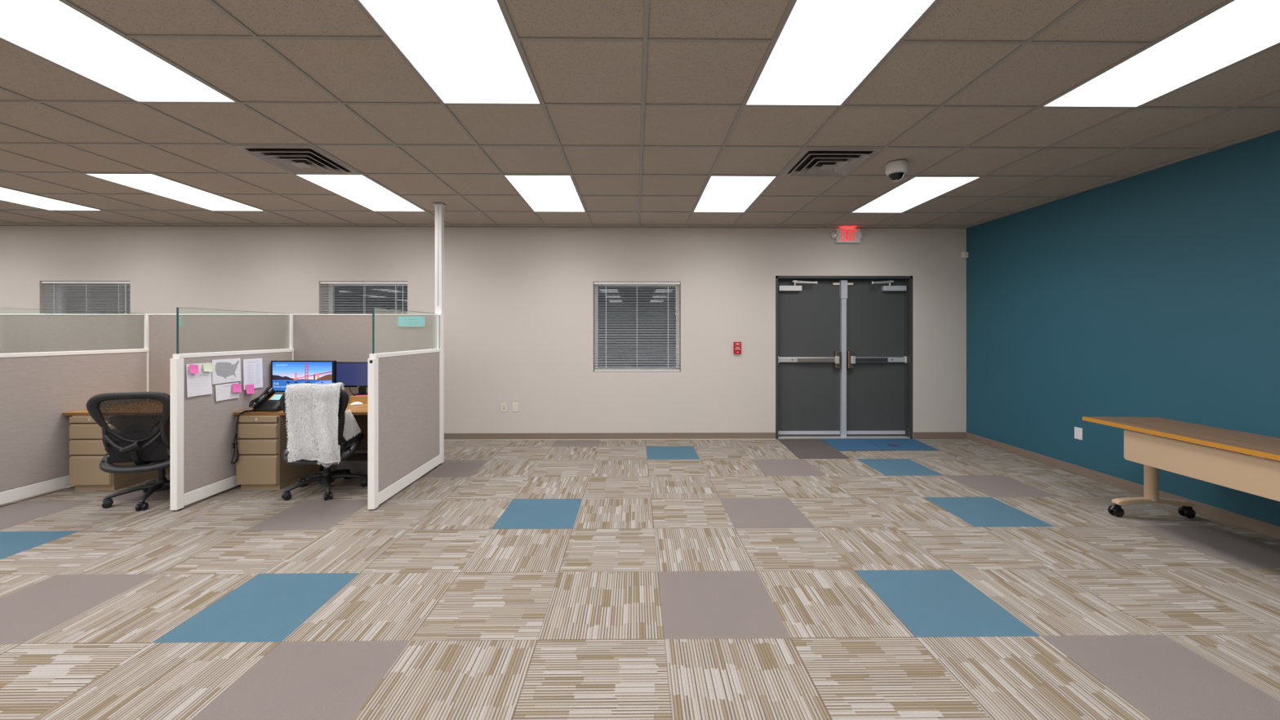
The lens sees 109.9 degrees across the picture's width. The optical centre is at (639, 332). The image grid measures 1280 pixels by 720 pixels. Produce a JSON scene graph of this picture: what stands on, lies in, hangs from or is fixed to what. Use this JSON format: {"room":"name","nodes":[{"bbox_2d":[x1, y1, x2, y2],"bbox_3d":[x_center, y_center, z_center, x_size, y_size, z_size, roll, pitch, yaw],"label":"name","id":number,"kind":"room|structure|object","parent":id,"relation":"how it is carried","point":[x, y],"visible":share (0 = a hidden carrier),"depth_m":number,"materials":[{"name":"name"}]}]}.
{"room":"open-plan office","nodes":[
{"label":"open-plan office","id":0,"kind":"room"},
{"bbox_2d":[0,226,966,438],"bbox_3d":[-3.656,-0.010,6.037,16.017,2.853,0.260,0,0,-1],"label":"wall","id":1,"kind":"structure","parent":0,"point":[519,302],"depth_m":5.93,"materials":[{"name":"beige paint"}]},
{"bbox_2d":[57,284,129,313],"bbox_3d":[-7.253,-0.075,6.079,1.166,1.197,0.060,0,0,-1],"label":"window","id":2,"kind":"structure","parent":1,"relation":"in","point":[58,284],"depth_m":6.08,"materials":[{"name":"grey glass"}]},
{"bbox_2d":[41,280,129,313],"bbox_3d":[-7.251,-0.077,5.891,1.154,1.189,0.049,0,0,-1],"label":"window blind","id":3,"kind":"object","parent":2,"relation":"attached to","point":[118,295],"visible":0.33,"depth_m":5.90,"materials":[{"name":"white plastic"}]},
{"bbox_2d":[328,284,407,314],"bbox_3d":[-3.642,-0.075,6.117,1.156,1.197,0.060,0,0,-1],"label":"window","id":4,"kind":"structure","parent":1,"relation":"in","point":[330,286],"depth_m":6.09,"materials":[{"name":"white metal"}]},
{"bbox_2d":[320,281,407,314],"bbox_3d":[-3.640,-0.077,5.929,1.144,1.189,0.049,0,0,-1],"label":"window blind","id":5,"kind":"object","parent":4,"relation":"attached to","point":[321,282],"visible":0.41,"depth_m":5.93,"materials":[{"name":"white plastic"}]},
{"bbox_2d":[501,403,506,412],"bbox_3d":[-1.794,0.990,5.923,0.070,0.116,0.008,0,0,-1],"label":"wall outlet","id":6,"kind":"object","parent":1,"relation":"attached to","point":[504,406],"visible":1,"depth_m":5.92,"materials":[{"name":"beige plastic"}]},
{"bbox_2d":[512,402,518,411],"bbox_3d":[-1.643,0.987,5.925,0.074,0.120,0.009,0,0,-1],"label":"wall outlet","id":7,"kind":"object","parent":1,"relation":"attached to","point":[515,405],"visible":1,"depth_m":5.92,"materials":[{"name":"beige plastic"}]},
{"bbox_2d":[469,439,733,439],"bbox_3d":[-4.931,1.413,5.876,13.465,0.006,0.012,0,0,-1],"label":"trim","id":8,"kind":"structure","parent":1,"relation":"attached to","point":[469,439],"depth_m":5.92,"materials":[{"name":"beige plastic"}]},
{"bbox_2d":[594,284,679,368],"bbox_3d":[-0.041,-0.075,6.156,1.158,1.197,0.060,0,0,-1],"label":"window","id":9,"kind":"structure","parent":1,"relation":"in","point":[596,286],"depth_m":6.13,"materials":[{"name":"white metal"}]},
{"bbox_2d":[593,281,679,371],"bbox_3d":[-0.039,-0.077,5.968,1.146,1.189,0.049,0,0,-1],"label":"window blind","id":10,"kind":"object","parent":9,"relation":"attached to","point":[594,282],"visible":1,"depth_m":5.97,"materials":[{"name":"white plastic"}]},
{"bbox_2d":[444,431,965,439],"bbox_3d":[-3.661,1.372,5.901,16.004,0.088,0.012,0,0,-1],"label":"baseboard","id":11,"kind":"structure","parent":1,"relation":"attached to","point":[917,435],"depth_m":5.93,"materials":[{"name":"rubber"}]},
{"bbox_2d":[733,342,741,353],"bbox_3d":[1.289,0.204,5.941,0.099,0.158,0.037,0,0,-1],"label":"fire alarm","id":12,"kind":"object","parent":1,"relation":"attached to","point":[737,345],"visible":1,"depth_m":5.93,"materials":[{"name":"red plastic"}]},
{"bbox_2d":[777,280,840,435],"bbox_3d":[2.268,0.352,6.032,0.874,2.093,0.167,0,0,-1],"label":"door","id":13,"kind":"structure","parent":1,"relation":"in","point":[809,353],"depth_m":6.07,"materials":[{"name":"grey paint"}]},
{"bbox_2d":[839,280,847,436],"bbox_3d":[2.740,0.357,6.058,0.084,2.119,0.075,0,0,-1],"label":"mullion","id":14,"kind":"structure","parent":1,"relation":"attached to","point":[843,283],"depth_m":6.03,"materials":[{"name":"silver metal"}]},
{"bbox_2d":[775,275,912,439],"bbox_3d":[2.717,0.332,6.049,1.834,2.169,0.152,0,0,-1],"label":"door frame","id":15,"kind":"structure","parent":1,"relation":"attached to","point":[908,280],"depth_m":5.99,"materials":[{"name":"paint"}]},
{"bbox_2d":[831,228,864,243],"bbox_3d":[2.749,-1.278,5.943,0.438,0.188,0.065,0,0,-1],"label":"exit sign","id":16,"kind":"object","parent":1,"relation":"attached to","point":[841,235],"visible":1,"depth_m":5.91,"materials":[{"name":"white plastic"}]},
{"bbox_2d":[846,280,906,435],"bbox_3d":[3.191,0.352,6.042,0.828,2.093,0.167,0,0,-1],"label":"door","id":17,"kind":"structure","parent":1,"relation":"in","point":[876,359],"depth_m":6.08,"materials":[{"name":"grey paint"}]},
{"bbox_2d":[961,252,968,257],"bbox_3d":[4.318,-1.028,5.969,0.064,0.078,0.047,0,0,-1],"label":"sensor","id":18,"kind":"object","parent":1,"relation":"attached to","point":[964,255],"visible":1,"depth_m":5.95,"materials":[{"name":"white plastic"}]},
{"bbox_2d":[0,438,1279,719],"bbox_3d":[-3.574,1.476,-1.665,16.017,0.120,15.146,0,0,-1],"label":"floor","id":19,"kind":"structure","parent":0,"point":[966,579],"depth_m":2.37,"materials":[{"name":"carpet"}]},
{"bbox_2d":[0,313,146,353],"bbox_3d":[-5.991,0.610,4.766,1.558,1.613,0.055,0,0,-1],"label":"partition panel","id":20,"kind":"object","parent":19,"relation":"on","point":[19,332],"visible":0.3,"depth_m":4.74,"materials":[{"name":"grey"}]},
{"bbox_2d":[0,348,149,504],"bbox_3d":[-5.202,0.794,4.136,0.055,1.245,1.218,0,0,-1],"label":"partition panel","id":21,"kind":"object","parent":19,"relation":"on","point":[36,388],"visible":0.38,"depth_m":3.92,"materials":[{"name":"grey fabric"}]},
{"bbox_2d":[2,307,147,353],"bbox_3d":[-5.202,-0.014,4.150,0.020,0.370,1.186,0,0,-1],"label":"glass screen","id":22,"kind":"object","parent":21,"relation":"on","point":[136,323],"visible":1,"depth_m":4.65,"materials":[{"name":"teal"}]},
{"bbox_2d":[62,408,89,415],"bbox_3d":[-4.447,1.068,4.389,1.454,0.697,0.722,0,0,-1],"label":"desk","id":23,"kind":"object","parent":19,"relation":"on","point":[82,412],"visible":0.06,"depth_m":4.02,"materials":[{"name":"brown wood"}]},
{"bbox_2d":[63,408,88,413],"bbox_3d":[-4.447,0.731,4.391,1.454,0.024,0.718,0,0,-1],"label":"countertop","id":24,"kind":"structure","parent":23,"relation":"on","point":[82,411],"depth_m":4.07,"materials":[{"name":"brown wood"}]},
{"bbox_2d":[69,415,169,490],"bbox_3d":[-4.893,1.081,4.268,0.367,0.670,0.570,0,0,-1],"label":"drawer pedestal","id":25,"kind":"object","parent":19,"relation":"on","point":[86,448],"visible":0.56,"depth_m":3.99,"materials":[{"name":"beige metal"}]},
{"bbox_2d":[86,391,169,511],"bbox_3d":[-4.075,0.943,3.825,0.622,0.947,0.664,0,0,-14],"label":"office chair","id":26,"kind":"object","parent":19,"relation":"on","point":[135,438],"visible":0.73,"depth_m":3.57,"materials":[{"name":"black plastic"}]},
{"bbox_2d":[146,313,291,395],"bbox_3d":[-4.454,0.610,4.782,1.513,1.613,0.055,0,0,-1],"label":"partition panel","id":27,"kind":"object","parent":19,"relation":"on","point":[162,327],"visible":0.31,"depth_m":4.75,"materials":[{"name":"grey fabric"}]},
{"bbox_2d":[169,348,293,510],"bbox_3d":[-3.687,0.794,4.152,0.055,1.245,1.218,0,0,-1],"label":"partition panel","id":28,"kind":"object","parent":19,"relation":"on","point":[202,428],"visible":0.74,"depth_m":3.76,"materials":[{"name":"grey fabric"}]},
{"bbox_2d":[186,362,212,397],"bbox_3d":[-3.649,0.390,3.723,0.010,0.267,0.213,0,0,-1],"label":"paper sheet","id":29,"kind":"object","parent":28,"relation":"attached to","point":[201,384],"visible":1,"depth_m":3.72,"materials":[{"name":"grey paper"}]},
{"bbox_2d":[189,364,199,373],"bbox_3d":[-3.637,0.299,3.666,0.014,0.078,0.082,0,0,-1],"label":"sticky note","id":30,"kind":"object","parent":29,"relation":"attached to","point":[193,368],"visible":1,"depth_m":3.67,"materials":[{"name":"pink paper"}]},
{"bbox_2d":[203,362,212,371],"bbox_3d":[-3.639,0.294,3.785,0.014,0.081,0.085,0,0,-1],"label":"sticky note","id":31,"kind":"object","parent":29,"relation":"attached to","point":[206,366],"visible":1,"depth_m":3.78,"materials":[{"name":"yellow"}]},
{"bbox_2d":[212,358,240,384],"bbox_3d":[-3.654,0.339,3.974,0.005,0.210,0.278,0,0,-1],"label":"map","id":32,"kind":"object","parent":28,"relation":"attached to","point":[224,371],"visible":1,"depth_m":3.97,"materials":[{"name":"grey paper"}]},
{"bbox_2d":[215,382,239,401],"bbox_3d":[-3.653,0.524,3.980,0.007,0.140,0.227,0,0,-1],"label":"paper sheet","id":33,"kind":"object","parent":28,"relation":"attached to","point":[223,392],"visible":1,"depth_m":3.96,"materials":[{"name":"grey paper"}]},
{"bbox_2d":[232,383,241,392],"bbox_3d":[-3.641,0.502,4.061,0.014,0.088,0.099,0,0,-1],"label":"sticky note","id":34,"kind":"object","parent":33,"relation":"attached to","point":[237,388],"visible":1,"depth_m":4.06,"materials":[{"name":"pink paper"}]},
{"bbox_2d":[176,307,292,354],"bbox_3d":[-3.687,-0.014,4.166,0.020,0.370,1.186,0,0,-1],"label":"glass screen","id":35,"kind":"object","parent":28,"relation":"on","point":[197,330],"visible":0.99,"depth_m":4.05,"materials":[{"name":"teal"}]},
{"bbox_2d":[243,358,262,390],"bbox_3d":[-3.656,0.390,4.246,0.007,0.283,0.214,0,0,-1],"label":"paper sheet","id":36,"kind":"object","parent":28,"relation":"attached to","point":[252,368],"visible":1,"depth_m":4.25,"materials":[{"name":"grey paper"}]},
{"bbox_2d":[245,384,254,394],"bbox_3d":[-3.643,0.530,4.200,0.014,0.091,0.090,0,0,-1],"label":"sticky note","id":37,"kind":"object","parent":36,"relation":"attached to","point":[249,388],"visible":1,"depth_m":4.20,"materials":[{"name":"pink paper"}]},
{"bbox_2d":[235,415,320,489],"bbox_3d":[-3.424,1.081,4.284,0.367,0.670,0.570,0,0,-1],"label":"drawer pedestal","id":38,"kind":"object","parent":19,"relation":"on","point":[262,440],"visible":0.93,"depth_m":4.01,"materials":[{"name":"beige metal"}]},
{"bbox_2d":[233,400,367,450],"bbox_3d":[-2.915,1.068,4.405,1.488,0.697,0.722,0,0,-1],"label":"desk","id":39,"kind":"object","parent":19,"relation":"on","point":[359,412],"visible":0.09,"depth_m":4.33,"materials":[{"name":"brown wood"}]},
{"bbox_2d":[231,386,283,463],"bbox_3d":[-3.448,0.838,4.107,0.333,0.659,0.295,0,0,6],"label":"desk phone","id":40,"kind":"object","parent":39,"relation":"on","point":[268,400],"visible":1,"depth_m":4.08,"materials":[{"name":"black plastic"}]},
{"bbox_2d":[236,400,367,412],"bbox_3d":[-2.915,0.731,4.407,1.488,0.024,0.718,0,0,-1],"label":"countertop","id":41,"kind":"structure","parent":39,"relation":"on","point":[363,407],"depth_m":4.22,"materials":[{"name":"brown wood"}]},
{"bbox_2d":[271,360,336,391],"bbox_3d":[-3.332,0.499,4.490,0.632,0.440,0.170,0,0,1],"label":"monitor","id":42,"kind":"object","parent":39,"relation":"on","point":[283,373],"visible":0.73,"depth_m":4.43,"materials":[{"name":"black"}]},
{"bbox_2d":[350,401,363,405],"bbox_3d":[-2.815,0.703,4.460,0.110,0.030,0.060,0,0,-28],"label":"computer mouse","id":43,"kind":"object","parent":39,"relation":"on","point":[354,402],"visible":1,"depth_m":4.44,"materials":[{"name":"white plastic"}]},
{"bbox_2d":[350,395,367,403],"bbox_3d":[-2.775,0.683,4.661,0.340,0.070,0.200,0,0,-1],"label":"monitor stand","id":44,"kind":"object","parent":39,"relation":"on","point":[363,399],"visible":0.4,"depth_m":4.56,"materials":[{"name":"brown wood"}]},
{"bbox_2d":[336,361,367,395],"bbox_3d":[-2.889,0.476,4.669,0.485,0.343,0.170,0,0,1],"label":"monitor","id":45,"kind":"object","parent":44,"relation":"on","point":[351,374],"visible":0.74,"depth_m":4.61,"materials":[{"name":"black"}]},
{"bbox_2d":[280,388,367,500],"bbox_3d":[-2.790,0.940,4.034,0.625,0.952,0.692,0,0,-20],"label":"office chair","id":46,"kind":"object","parent":19,"relation":"on","point":[327,477],"visible":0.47,"depth_m":3.87,"materials":[{"name":"black plastic"}]},
{"bbox_2d":[284,382,360,467],"bbox_3d":[-2.691,0.774,3.830,0.477,0.729,0.370,0,0,-20],"label":"blanket","id":47,"kind":"object","parent":46,"relation":"on","point":[312,413],"visible":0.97,"depth_m":3.69,"materials":[{"name":"white fabric"}]},
{"bbox_2d":[337,453,367,475],"bbox_3d":[-2.609,1.341,4.582,0.780,0.150,0.300,0,0,-1],"label":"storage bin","id":48,"kind":"object","parent":19,"relation":"on","point":[357,463],"visible":0.24,"depth_m":4.43,"materials":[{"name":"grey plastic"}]},
{"bbox_2d":[291,313,443,463],"bbox_3d":[-2.907,0.610,4.799,1.577,1.613,0.055,0,0,-1],"label":"partition panel","id":49,"kind":"object","parent":19,"relation":"on","point":[315,336],"visible":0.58,"depth_m":4.77,"materials":[{"name":"grey fabric"}]},
{"bbox_2d":[367,348,440,509],"bbox_3d":[-2.138,0.794,4.168,0.055,1.245,1.219,0,0,-1],"label":"partition panel","id":50,"kind":"object","parent":19,"relation":"on","point":[404,387],"visible":1,"depth_m":3.96,"materials":[{"name":"grey fabric"}]},
{"bbox_2d":[372,307,439,353],"bbox_3d":[-2.138,-0.014,4.182,0.020,0.370,1.186,0,0,-1],"label":"glass screen","id":51,"kind":"object","parent":50,"relation":"on","point":[393,330],"visible":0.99,"depth_m":4.07,"materials":[{"name":"teal"}]},
{"bbox_2d":[432,203,446,463],"bbox_3d":[-2.174,0.015,4.870,0.110,2.802,0.100,0,0,-1],"label":"pole","id":52,"kind":"object","parent":19,"relation":"on","point":[439,207],"visible":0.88,"depth_m":4.84,"materials":[{"name":"white metal"}]},
{"bbox_2d":[777,438,848,458],"bbox_3d":[2.081,1.412,5.497,0.600,0.006,0.912,0,0,-1],"label":"tile","id":53,"kind":"object","parent":19,"relation":"on","point":[805,448],"visible":1,"depth_m":5.41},
{"bbox_2d":[777,435,910,439],"bbox_3d":[2.717,1.409,6.050,1.762,0.014,0.150,0,0,-1],"label":"threshold","id":54,"kind":"object","parent":19,"relation":"on","point":[779,437],"visible":0.76,"depth_m":6.01,"materials":[{"name":"silver metal"}]},
{"bbox_2d":[820,438,885,450],"bbox_3d":[2.671,1.412,5.665,0.598,0.006,0.588,0,0,-1],"label":"tile","id":55,"kind":"object","parent":19,"relation":"on","point":[840,444],"visible":1,"depth_m":5.65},
{"bbox_2d":[863,438,938,450],"bbox_3d":[3.285,1.412,5.671,0.688,0.007,0.588,0,0,-1],"label":"tile","id":56,"kind":"object","parent":19,"relation":"on","point":[887,444],"visible":1,"depth_m":5.65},
{"bbox_2d":[1082,416,1279,518],"bbox_3d":[3.868,1.048,2.704,0.662,0.737,1.830,0,0,2],"label":"table","id":57,"kind":"object","parent":19,"relation":"on","point":[1256,474],"visible":1,"depth_m":2.95,"materials":[{"name":"brown wood"}]},
{"bbox_2d":[0,0,1279,228],"bbox_3d":[-3.574,-1.446,-1.665,16.217,0.121,15.346,0,0,-1],"label":"ceiling","id":58,"kind":"structure","parent":0,"point":[643,102],"depth_m":2.92,"materials":[{"name":"tile"}]},
{"bbox_2d":[0,186,101,210],"bbox_3d":[-6.401,-1.389,4.506,0.586,0.007,1.195,0,0,-1],"label":"recessed light","id":59,"kind":"object","parent":58,"relation":"in","point":[6,194],"visible":1,"depth_m":4.78,"materials":[{"name":"white plastic"}]},
{"bbox_2d":[0,0,236,102],"bbox_3d":[-2.717,-1.389,2.107,0.586,0.007,1.195,0,0,-1],"label":"recessed light","id":60,"kind":"object","parent":58,"relation":"in","point":[55,31],"visible":1,"depth_m":2.22,"materials":[{"name":"white plastic"}]},
{"bbox_2d":[85,173,262,210],"bbox_3d":[-4.572,-1.389,4.525,0.586,0.007,1.195,0,0,-1],"label":"recessed light","id":61,"kind":"object","parent":58,"relation":"in","point":[149,183],"visible":1,"depth_m":4.42,"materials":[{"name":"white plastic"}]},
{"bbox_2d":[232,145,359,174],"bbox_3d":[-2.733,-1.374,3.631,0.586,0.050,0.586,0,0,-1],"label":"ceiling vent","id":62,"kind":"object","parent":58,"relation":"in","point":[294,159],"visible":1,"depth_m":3.56,"materials":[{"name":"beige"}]},
{"bbox_2d":[296,174,425,211],"bbox_3d":[-2.743,-1.389,4.545,0.586,0.007,1.195,0,0,-1],"label":"recessed light","id":63,"kind":"object","parent":58,"relation":"in","point":[360,189],"visible":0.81,"depth_m":4.45,"materials":[{"name":"white plastic"}]},
{"bbox_2d":[357,0,541,104],"bbox_3d":[-0.888,-1.389,2.126,0.586,0.007,1.195,0,0,-1],"label":"recessed light","id":64,"kind":"object","parent":58,"relation":"in","point":[467,51],"visible":1,"depth_m":2.19,"materials":[{"name":"white plastic"}]},
{"bbox_2d":[504,175,585,212],"bbox_3d":[-0.914,-1.389,4.565,0.586,0.007,1.195,0,0,-1],"label":"recessed light","id":65,"kind":"object","parent":58,"relation":"in","point":[540,193],"visible":1,"depth_m":4.45,"materials":[{"name":"white plastic"}]},
{"bbox_2d":[693,175,776,212],"bbox_3d":[0.914,-1.389,4.584,0.586,0.007,1.195,0,0,-1],"label":"recessed light","id":66,"kind":"object","parent":58,"relation":"in","point":[721,193],"visible":1,"depth_m":4.48,"materials":[{"name":"white plastic"}]},
{"bbox_2d":[780,147,882,177],"bbox_3d":[1.534,-1.374,3.676,0.586,0.050,0.586,0,0,-1],"label":"ceiling vent","id":67,"kind":"object","parent":58,"relation":"in","point":[811,162],"visible":1,"depth_m":3.62,"materials":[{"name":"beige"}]},
{"bbox_2d":[745,0,936,106],"bbox_3d":[0.940,-1.389,2.146,0.586,0.007,1.195,0,0,-1],"label":"recessed light","id":68,"kind":"object","parent":58,"relation":"in","point":[823,51],"visible":1,"depth_m":2.19,"materials":[{"name":"white plastic"}]},
{"bbox_2d":[884,160,907,182],"bbox_3d":[2.101,-1.312,3.683,0.158,0.150,0.158,0,0,-1],"label":"dome camera","id":69,"kind":"object","parent":58,"relation":"attached to","point":[895,170],"visible":1,"depth_m":3.63,"materials":[{"name":"white plastic"}]},
{"bbox_2d":[852,176,979,213],"bbox_3d":[2.743,-1.389,4.604,0.586,0.007,1.195,0,0,-1],"label":"recessed light","id":70,"kind":"object","parent":58,"relation":"in","point":[917,190],"visible":1,"depth_m":4.50,"materials":[{"name":"white plastic"}]},
{"bbox_2d":[1041,0,1279,107],"bbox_3d":[2.769,-1.389,2.166,0.586,0.007,1.195,0,0,-1],"label":"recessed light","id":71,"kind":"object","parent":58,"relation":"in","point":[1237,30],"visible":1,"depth_m":2.27,"materials":[{"name":"white plastic"}]},
{"bbox_2d":[966,130,1279,526],"bbox_3d":[4.494,-0.010,-1.579,0.120,2.853,15.146,0,0,-1],"label":"wall","id":72,"kind":"structure","parent":0,"point":[1153,293],"depth_m":3.98,"materials":[{"name":"teal paint"}]},
{"bbox_2d":[1074,426,1082,439],"bbox_3d":[4.366,1.006,4.474,0.006,0.118,0.080,0,0,-1],"label":"wall outlet","id":73,"kind":"object","parent":72,"relation":"attached to","point":[1077,431],"visible":1,"depth_m":4.47,"materials":[{"name":"white plastic"}]},
{"bbox_2d":[965,431,1279,539],"bbox_3d":[4.428,1.372,-1.580,0.012,0.088,15.146,0,0,-1],"label":"baseboard","id":74,"kind":"structure","parent":72,"relation":"attached to","point":[1250,523],"depth_m":4.00,"materials":[{"name":"rubber"}]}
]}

